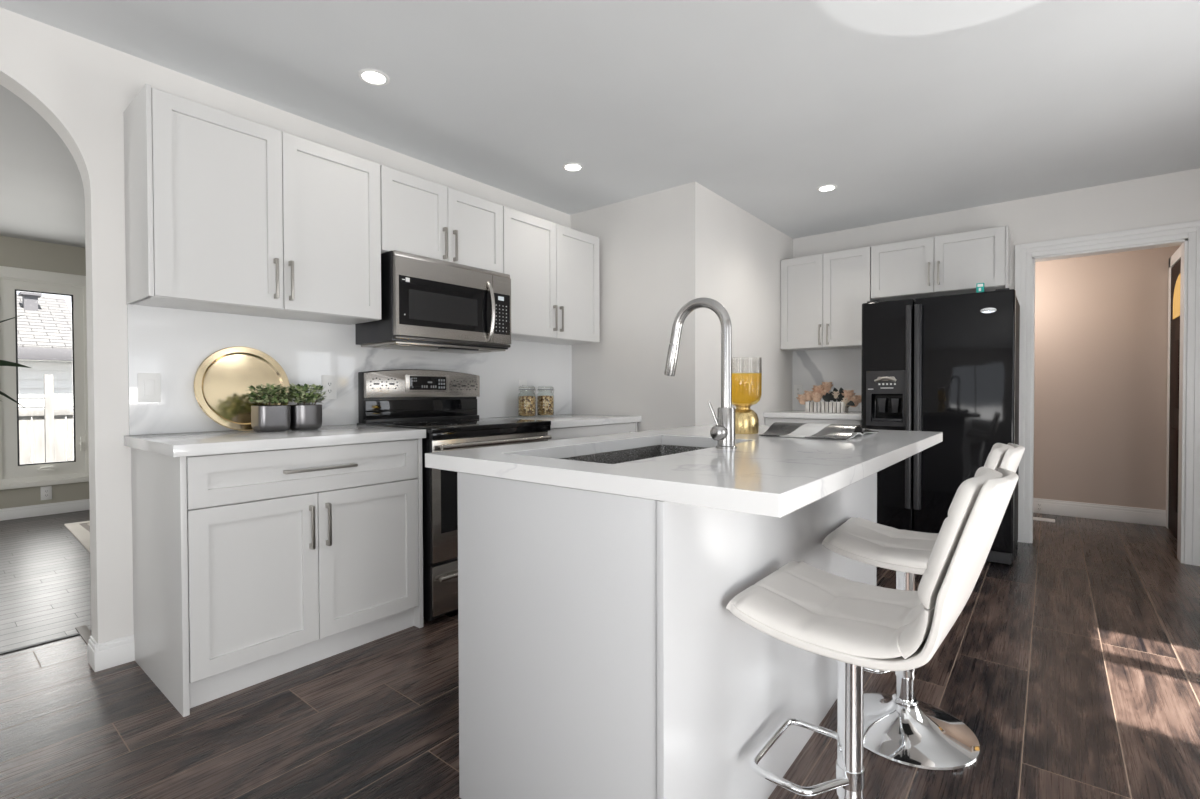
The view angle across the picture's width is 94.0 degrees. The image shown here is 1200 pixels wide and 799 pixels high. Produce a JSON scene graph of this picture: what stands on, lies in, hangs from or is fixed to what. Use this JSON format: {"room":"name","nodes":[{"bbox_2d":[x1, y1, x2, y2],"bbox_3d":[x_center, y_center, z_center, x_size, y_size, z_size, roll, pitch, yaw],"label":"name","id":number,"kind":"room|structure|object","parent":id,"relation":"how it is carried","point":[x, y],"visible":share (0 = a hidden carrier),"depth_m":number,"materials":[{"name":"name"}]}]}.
{"room":"kitchen","nodes":[
{"label":"kitchen","id":0,"kind":"room"},
{"bbox_2d":[0,236,88,508],"bbox_3d":[-5.092,-0.185,4.885,0.140,2.430,5.800,1,1,39],"label":"wall","id":1,"kind":"structure","parent":0,"point":[14,252],"depth_m":4.95,"materials":[{"name":"paint"}]},
{"bbox_2d":[0,266,88,489],"bbox_3d":[-5.141,-0.183,4.764,0.135,1.900,1.470,1,1,39],"label":"window","id":2,"kind":"structure","parent":1,"relation":"in","point":[13,474],"depth_m":4.93,"materials":[{"name":"paint"}]},
{"bbox_2d":[0,499,89,520],"bbox_3d":[-5.029,0.980,4.854,0.013,0.100,5.800,1,1,39],"label":"baseboard","id":3,"kind":"structure","parent":1,"relation":"attached to","point":[77,505],"depth_m":4.97,"materials":[{"name":"paint"}]},
{"bbox_2d":[40,486,51,499],"bbox_3d":[-4.927,0.833,4.982,0.008,0.120,0.072,1,1,39],"label":"wall outlet","id":4,"kind":"object","parent":1,"relation":"attached to","point":[46,492],"visible":1,"depth_m":4.98,"materials":[{"name":"white plastic"}]},
{"bbox_2d":[44,489,48,496],"bbox_3d":[-4.925,0.833,4.980,0.002,0.068,0.032,1,1,39],"label":"receptacle","id":5,"kind":"object","parent":4,"relation":"attached to","point":[46,491],"depth_m":4.98,"materials":[{"name":"white plastic"}]},
{"bbox_2d":[0,7,569,643],"bbox_3d":[-2.003,-0.164,2.228,0.120,2.448,5.540,1,1,39],"label":"wall","id":6,"kind":"structure","parent":0,"point":[82,87],"depth_m":2.21,"materials":[{"name":"paint"}]},
{"bbox_2d":[75,625,91,644],"bbox_3d":[-2.224,1.060,2.448,0.475,0.015,0.037,1,1,39],"label":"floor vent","id":7,"kind":"structure","parent":6,"relation":"attached to","point":[85,633],"depth_m":2.53,"materials":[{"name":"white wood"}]},
{"bbox_2d":[88,635,98,671],"bbox_3d":[-2.011,1.007,2.221,0.132,0.105,0.013,1,1,39],"label":"baseboard","id":8,"kind":"object","parent":6,"relation":"attached to","point":[91,655],"visible":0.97,"depth_m":2.21,"materials":[{"name":"paint"}]},
{"bbox_2d":[94,634,134,671],"bbox_3d":[-1.928,1.007,2.228,0.013,0.105,0.126,1,1,39],"label":"baseboard","id":9,"kind":"structure","parent":6,"relation":"attached to","point":[112,653],"depth_m":2.22,"materials":[{"name":"paint"}]},
{"bbox_2d":[123,84,380,324],"bbox_3d":[-1.477,-0.770,2.486,0.362,0.767,0.914,1,1,39],"label":"upper cabinet","id":10,"kind":"object","parent":6,"relation":"attached to","point":[225,212],"visible":1,"depth_m":2.29,"materials":[{"name":"paint"}]},
{"bbox_2d":[127,304,571,434],"bbox_3d":[-1.060,-0.140,3.292,0.011,0.536,2.670,1,1,39],"label":"backsplash","id":11,"kind":"structure","parent":6,"relation":"attached to","point":[172,343],"depth_m":2.77,"materials":[{"name":"white stone"}]},
{"bbox_2d":[138,373,160,401],"bbox_3d":[-1.849,-0.048,2.297,0.010,0.119,0.075,1,1,39],"label":"light switch","id":12,"kind":"object","parent":11,"relation":"attached to","point":[149,384],"visible":1,"depth_m":2.29,"materials":[{"name":"white plastic"}]},
{"bbox_2d":[322,375,336,398],"bbox_3d":[-1.388,-0.062,2.870,0.008,0.122,0.074,1,1,39],"label":"wall outlet","id":13,"kind":"object","parent":11,"relation":"attached to","point":[329,383],"visible":0.91,"depth_m":2.87,"materials":[{"name":"white plastic"}]},
{"bbox_2d":[326,381,332,393],"bbox_3d":[-1.385,-0.062,2.869,0.002,0.068,0.032,1,1,39],"label":"receptacle","id":14,"kind":"object","parent":13,"relation":"attached to","point":[329,384],"depth_m":2.87,"materials":[{"name":"white plastic"}]},
{"bbox_2d":[519,380,526,395],"bbox_3d":[-0.540,-0.079,3.922,0.008,0.120,0.075,1,1,39],"label":"wall outlet","id":15,"kind":"object","parent":11,"relation":"attached to","point":[522,383],"visible":0.86,"depth_m":3.92,"materials":[{"name":"white plastic"}]},
{"bbox_2d":[521,383,524,392],"bbox_3d":[-0.538,-0.079,3.920,0.002,0.068,0.032,1,1,39],"label":"receptacle","id":16,"kind":"object","parent":15,"relation":"attached to","point":[522,384],"depth_m":3.92,"materials":[{"name":"white plastic"}]},
{"bbox_2d":[380,165,502,272],"bbox_3d":[-0.942,-0.950,3.147,0.362,0.421,0.785,1,1,39],"label":"upper cabinet","id":17,"kind":"object","parent":6,"relation":"attached to","point":[420,216],"visible":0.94,"depth_m":3.01,"materials":[{"name":"paint"}]},
{"bbox_2d":[355,250,510,353],"bbox_3d":[-0.895,-0.507,3.133,0.438,0.462,0.755,1,1,39],"label":"microwave oven","id":18,"kind":"object","parent":17,"relation":"attached to","point":[428,304],"visible":0.99,"depth_m":2.95,"materials":[{"name":"grey metal"}]},
{"bbox_2d":[496,304,506,331],"bbox_3d":[-0.575,-0.472,3.262,0.001,0.154,0.086,1,1,39],"label":"print","id":19,"kind":"object","parent":18,"relation":"attached to","point":[501,309],"depth_m":3.26,"materials":[{"name":"grey plastic"}]},
{"bbox_2d":[503,206,599,344],"bbox_3d":[-0.406,-0.790,3.814,0.362,0.763,0.916,1,1,39],"label":"upper cabinet","id":20,"kind":"object","parent":6,"relation":"attached to","point":[552,268],"visible":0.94,"depth_m":3.69,"materials":[{"name":"paint"}]},
{"bbox_2d":[0,0,1199,247],"bbox_3d":[-1.363,-1.427,2.832,8.500,0.103,7.516,1,1,39],"label":"ceiling","id":21,"kind":"structure","parent":0,"point":[909,108],"depth_m":2.55,"materials":[{"name":"paint"}]},
{"bbox_2d":[358,69,389,85],"bbox_3d":[-0.977,-1.391,2.420,0.128,0.006,0.128,1,1,39],"label":"recessed light","id":22,"kind":"object","parent":21,"relation":"in","point":[370,76],"visible":1,"depth_m":2.42,"materials":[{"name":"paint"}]},
{"bbox_2d":[562,163,582,171],"bbox_3d":[-0.164,-1.407,3.396,0.128,0.006,0.128,1,1,39],"label":"recessed light","id":23,"kind":"object","parent":21,"relation":"in","point":[572,167],"visible":1,"depth_m":3.40,"materials":[{"name":"white plastic"}]},
{"bbox_2d":[817,185,836,191],"bbox_3d":[1.524,-1.417,3.759,0.128,0.006,0.128,1,1,39],"label":"recessed light","id":24,"kind":"object","parent":21,"relation":"in","point":[825,188],"visible":1,"depth_m":3.76,"materials":[{"name":"white plastic"}]},
{"bbox_2d":[0,510,1199,798],"bbox_3d":[-0.969,1.071,3.348,8.500,0.060,8.750,1,1,39],"label":"floor","id":25,"kind":"structure","parent":0,"point":[1073,664],"depth_m":1.96,"materials":[{"name":"laminate"}]},
{"bbox_2d":[0,314,30,410],"bbox_3d":[-3.108,0.332,2.238,0.812,1.462,0.914,0,1,-2],"label":"potted palm","id":26,"kind":"object","parent":25,"relation":"on","point":[2,362],"visible":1,"depth_m":2.62,"materials":[{"name":"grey plant"}]},
{"bbox_2d":[0,633,79,654],"bbox_3d":[-2.615,1.070,2.183,0.024,0.024,0.870,1,1,39],"label":"trim","id":27,"kind":"structure","parent":25,"relation":"on","point":[75,634],"depth_m":2.42,"materials":[{"name":"black"}]},
{"bbox_2d":[64,521,89,551],"bbox_3d":[-3.201,1.020,4.761,1.650,0.014,1.850,1,1,39],"label":"area rug","id":28,"kind":"object","parent":25,"relation":"on","point":[80,530],"visible":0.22,"depth_m":4.34,"materials":[{"name":"beige fabric"}]},
{"bbox_2d":[131,438,422,716],"bbox_3d":[-1.344,0.619,2.416,0.675,0.873,0.920,1,1,39],"label":"base cabinet","id":29,"kind":"object","parent":25,"relation":"on","point":[251,568],"visible":0.93,"depth_m":2.12,"materials":[{"name":"paint"}]},
{"bbox_2d":[124,424,425,456],"bbox_3d":[-1.354,0.161,2.409,0.662,0.040,0.952,1,1,39],"label":"countertop","id":30,"kind":"structure","parent":29,"relation":"on","point":[232,441],"depth_m":2.18,"materials":[{"name":"white stone"}]},
{"bbox_2d":[194,346,289,430],"bbox_3d":[-1.610,-0.051,2.536,0.080,0.382,0.388,1,1,39],"label":"round tray","id":31,"kind":"object","parent":30,"relation":"on","point":[221,381],"visible":0.79,"depth_m":2.51,"materials":[{"name":"gold metal"}]},
{"bbox_2d":[245,383,290,431],"bbox_3d":[-1.476,0.034,2.485,0.180,0.213,0.173,1,1,39],"label":"potted plant","id":32,"kind":"object","parent":30,"relation":"on","point":[268,417],"visible":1,"depth_m":2.45,"materials":[{"name":"green plant"}]},
{"bbox_2d":[286,383,325,429],"bbox_3d":[-1.369,0.031,2.619,0.178,0.214,0.176,1,1,39],"label":"potted plant","id":33,"kind":"object","parent":30,"relation":"on","point":[305,416],"visible":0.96,"depth_m":2.56,"materials":[{"name":"green plant"}]},
{"bbox_2d":[357,369,551,620],"bbox_3d":[-0.772,0.436,3.065,0.721,1.216,0.784,1,1,39],"label":"range","id":34,"kind":"object","parent":25,"relation":"on","point":[442,403],"visible":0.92,"depth_m":2.90,"materials":[{"name":"grey metal"}]},
{"bbox_2d":[412,378,444,388],"bbox_3d":[-0.991,-0.094,3.240,0.001,0.061,0.221,1,1,39],"label":"print","id":35,"kind":"object","parent":34,"relation":"attached to","point":[417,383],"depth_m":3.24,"materials":[{"name":"grey plastic"}]},
{"bbox_2d":[357,418,550,439],"bbox_3d":[-0.785,0.150,3.071,0.682,0.056,0.784,1,1,39],"label":"cooktop","id":36,"kind":"object","parent":34,"relation":"in","point":[436,428],"depth_m":2.91,"materials":[{"name":"black glass"}]},
{"bbox_2d":[548,422,636,458],"bbox_3d":[-0.263,0.597,3.757,0.675,0.873,0.915,1,1,39],"label":"base cabinet","id":37,"kind":"object","parent":25,"relation":"on","point":[606,429],"visible":0.02,"depth_m":3.52,"materials":[{"name":"paint"}]},
{"bbox_2d":[495,414,640,428],"bbox_3d":[-0.264,0.139,3.762,0.662,0.040,0.947,1,1,39],"label":"countertop","id":38,"kind":"structure","parent":37,"relation":"on","point":[559,420],"depth_m":3.61,"materials":[{"name":"white stone"}]},
{"bbox_2d":[518,386,535,417],"bbox_3d":[-0.492,0.014,3.769,0.122,0.211,0.122,0,1,-6],"label":"jar","id":39,"kind":"object","parent":38,"relation":"on","point":[526,404],"visible":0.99,"depth_m":3.72,"materials":[{"name":"clear glass"}]},
{"bbox_2d":[537,386,553,416],"bbox_3d":[-0.381,0.011,3.907,0.122,0.211,0.122,0,1,-6],"label":"jar","id":40,"kind":"object","parent":38,"relation":"on","point":[545,404],"visible":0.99,"depth_m":3.86,"materials":[{"name":"clear glass"}]},
{"bbox_2d":[457,445,876,798],"bbox_3d":[0.392,0.621,1.960,0.681,0.873,1.701,1,1,39],"label":"kitchen island","id":41,"kind":"object","parent":25,"relation":"on","point":[602,654],"visible":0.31,"depth_m":1.28,"materials":[{"name":"paint"}]},
{"bbox_2d":[425,424,942,517],"bbox_3d":[0.466,0.163,1.951,1.020,0.040,1.791,1,1,39],"label":"island countertop","id":42,"kind":"structure","parent":41,"relation":"on","point":[773,476],"depth_m":1.34,"materials":[{"name":"white stone"}]},
{"bbox_2d":[563,445,705,463],"bbox_3d":[0.137,0.298,1.776,0.404,0.222,0.838,1,1,39],"label":"sink","id":43,"kind":"object","parent":42,"relation":"in","point":[621,456],"visible":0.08,"depth_m":2.07,"materials":[{"name":"metal"}]},
{"bbox_2d":[664,298,736,448],"bbox_3d":[0.298,-0.085,1.736,0.248,0.463,0.097,1,1,39],"label":"faucet","id":44,"kind":"object","parent":42,"relation":"on","point":[723,431],"visible":1,"depth_m":1.68,"materials":[{"name":"silver metal"}]},
{"bbox_2d":[732,357,761,433],"bbox_3d":[0.587,-0.016,2.300,0.148,0.308,0.149,1,1,39],"label":"vase","id":45,"kind":"object","parent":42,"relation":"on","point":[746,419],"visible":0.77,"depth_m":2.25,"materials":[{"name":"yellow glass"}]},
{"bbox_2d":[732,373,761,404],"bbox_3d":[0.587,-0.041,2.300,0.148,0.133,0.149,1,1,39],"label":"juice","id":46,"kind":"object","parent":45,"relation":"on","point":[757,373],"depth_m":2.28,"materials":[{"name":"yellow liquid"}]},
{"bbox_2d":[760,422,878,439],"bbox_3d":[0.878,0.115,2.223,0.315,0.045,0.470,1,1,39],"label":"magazine","id":47,"kind":"object","parent":42,"relation":"on","point":[779,429],"visible":1,"depth_m":2.10,"materials":[{"name":"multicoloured paper"}]},
{"bbox_2d":[765,417,860,425],"bbox_3d":[1.808,0.580,4.548,0.728,0.873,0.668,1,1,39],"label":"base cabinet","id":48,"kind":"object","parent":25,"relation":"on","point":[769,421],"visible":0.02,"depth_m":4.30,"materials":[{"name":"paint"}]},
{"bbox_2d":[763,410,860,419],"bbox_3d":[1.817,0.122,4.538,0.749,0.040,0.664,1,1,39],"label":"countertop","id":49,"kind":"structure","parent":48,"relation":"on","point":[851,415],"depth_m":4.30,"materials":[{"name":"white stone"}]},
{"bbox_2d":[796,382,860,412],"bbox_3d":[1.815,-0.019,4.449,0.516,0.245,0.173,1,1,39],"label":"flower box","id":50,"kind":"object","parent":49,"relation":"on","point":[848,398],"visible":0.98,"depth_m":4.43,"materials":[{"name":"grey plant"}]},
{"bbox_2d":[726,467,1018,798],"bbox_3d":[0.601,0.604,1.232,0.507,0.926,0.406,1,1,40],"label":"bar stool","id":51,"kind":"object","parent":25,"relation":"on","point":[858,625],"visible":1,"depth_m":1.15,"materials":[{"name":"white leather"}]},
{"bbox_2d":[822,443,1024,770],"bbox_3d":[1.015,0.595,1.762,0.507,0.926,0.406,0,1,37],"label":"bar stool","id":52,"kind":"object","parent":25,"relation":"on","point":[901,728],"visible":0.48,"depth_m":1.72,"materials":[{"name":"white leather"}]},
{"bbox_2d":[861,288,1019,564],"bbox_3d":[2.395,0.160,3.942,0.868,1.697,0.800,1,1,39],"label":"refrigerator","id":53,"kind":"object","parent":25,"relation":"on","point":[948,364],"visible":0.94,"depth_m":3.64,"materials":[{"name":"black metal"}]},
{"bbox_2d":[976,283,984,292],"bbox_3d":[2.390,-0.700,3.517,0.040,0.058,0.036,1,1,39],"label":"box","id":54,"kind":"object","parent":53,"relation":"on","point":[980,287],"visible":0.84,"depth_m":3.51,"materials":[{"name":"teal"}]},
{"bbox_2d":[1033,517,1054,521],"bbox_3d":[3.597,1.002,4.766,0.430,0.012,0.090,1,1,39],"label":"floor vent","id":55,"kind":"object","parent":25,"relation":"on","point":[1034,518],"depth_m":4.65,"materials":[{"name":"white plastic"}]},
{"bbox_2d":[570,182,792,431],"bbox_3d":[0.738,-0.208,4.760,1.209,2.448,1.869,1,1,39],"label":"wall","id":56,"kind":"structure","parent":0,"point":[662,251],"depth_m":3.97,"materials":[{"name":"paint"}]},
{"bbox_2d":[793,168,1199,530],"bbox_3d":[3.005,-0.205,4.081,3.250,2.448,0.120,1,1,39],"label":"wall","id":57,"kind":"structure","parent":0,"point":[1170,198],"depth_m":3.86,"materials":[{"name":"paint"}]},
{"bbox_2d":[792,348,861,410],"bbox_3d":[2.025,-0.170,4.786,0.760,0.536,0.011,1,1,39],"label":"backsplash","id":58,"kind":"structure","parent":57,"relation":"attached to","point":[841,367],"depth_m":4.82,"materials":[{"name":"white stone"}]},
{"bbox_2d":[794,385,802,397],"bbox_3d":[1.765,-0.073,4.985,0.075,0.117,0.008,1,1,39],"label":"wall outlet","id":59,"kind":"object","parent":58,"relation":"attached to","point":[798,389],"visible":0.82,"depth_m":4.99,"materials":[{"name":"white plastic"}]},
{"bbox_2d":[781,247,874,350],"bbox_3d":[1.901,-0.808,4.664,0.710,0.763,0.332,1,1,39],"label":"upper cabinet","id":60,"kind":"object","parent":57,"relation":"attached to","point":[823,296],"visible":0.94,"depth_m":4.55,"materials":[{"name":"paint"}]},
{"bbox_2d":[871,225,1009,301],"bbox_3d":[2.514,-0.975,4.168,0.858,0.428,0.333,1,1,39],"label":"upper cabinet","id":61,"kind":"object","parent":57,"relation":"attached to","point":[951,264],"visible":0.94,"depth_m":4.04,"materials":[{"name":"paint"}]},
{"bbox_2d":[1015,220,1199,565],"bbox_3d":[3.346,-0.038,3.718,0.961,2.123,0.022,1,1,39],"label":"door frame","id":62,"kind":"structure","parent":57,"relation":"in","point":[1024,253],"depth_m":3.57,"materials":[{"name":"paint"}]},
{"bbox_2d":[1033,245,1180,509],"bbox_3d":[3.128,-0.253,5.628,4.000,2.500,0.125,1,1,39],"label":"wall","id":63,"kind":"structure","parent":0,"point":[1101,321],"depth_m":4.68,"materials":[{"name":"paint"}]},
{"bbox_2d":[1035,503,1042,510],"bbox_3d":[3.876,0.947,4.940,0.055,0.068,0.008,1,1,39],"label":"wall outlet","id":64,"kind":"object","parent":63,"relation":"attached to","point":[1038,506],"visible":1,"depth_m":4.94,"materials":[{"name":"white plastic"}]},
{"bbox_2d":[1037,503,1041,510],"bbox_3d":[3.874,0.947,4.938,0.032,0.068,0.002,1,1,39],"label":"receptacle","id":65,"kind":"object","parent":64,"relation":"attached to","point":[1039,505],"depth_m":4.94,"materials":[{"name":"white plastic"}]},
{"bbox_2d":[1033,498,1165,526],"bbox_3d":[3.565,0.937,5.206,2.427,0.130,0.013,1,1,39],"label":"baseboard","id":66,"kind":"structure","parent":63,"relation":"attached to","point":[1147,516],"depth_m":4.68,"materials":[{"name":"paint"}]},
{"bbox_3d":[4.280,-0.232,3.955,0.105,2.500,1.284,1,1,39],"label":"wall","id":67,"kind":"structure","parent":0,"visible":0},
{"bbox_2d":[1165,246,1180,537],"bbox_3d":[4.158,-0.042,3.959,0.088,2.120,1.165,1,1,39],"label":"door","id":68,"kind":"structure","parent":67,"relation":"in","point":[1174,273],"depth_m":4.20,"materials":[{"name":"paint"}]},
{"label":"outside","id":69,"kind":"structure","parent":0,"visible":0},
{"bbox_3d":[-7.477,1.635,8.507,7.500,0.100,14.000,1,1,39],"label":"ground","id":70,"kind":"structure","parent":69,"visible":0},
{"bbox_2d":[17,292,72,462],"bbox_3d":[-9.371,-0.096,9.620,3.930,3.340,7.800,1,1,39],"label":"neighbouring house","id":71,"kind":"structure","parent":70,"relation":"on","point":[44,334],"depth_m":8.44,"materials":[{"name":"white"}]},
{"bbox_2d":[18,292,41,310],"bbox_3d":[-9.237,-1.569,9.077,0.280,0.300,0.240,1,1,39],"label":"roof vent","id":72,"kind":"object","parent":71,"relation":"attached to","point":[29,299],"depth_m":9.01,"materials":[{"name":"grey"}]},
{"bbox_2d":[19,375,73,463],"bbox_3d":[-6.377,0.657,6.705,0.140,1.900,5.800,1,1,39],"label":"fence","id":73,"kind":"object","parent":70,"relation":"on","point":[47,433],"visible":0.04,"depth_m":6.54,"materials":[{"name":"white wood"}]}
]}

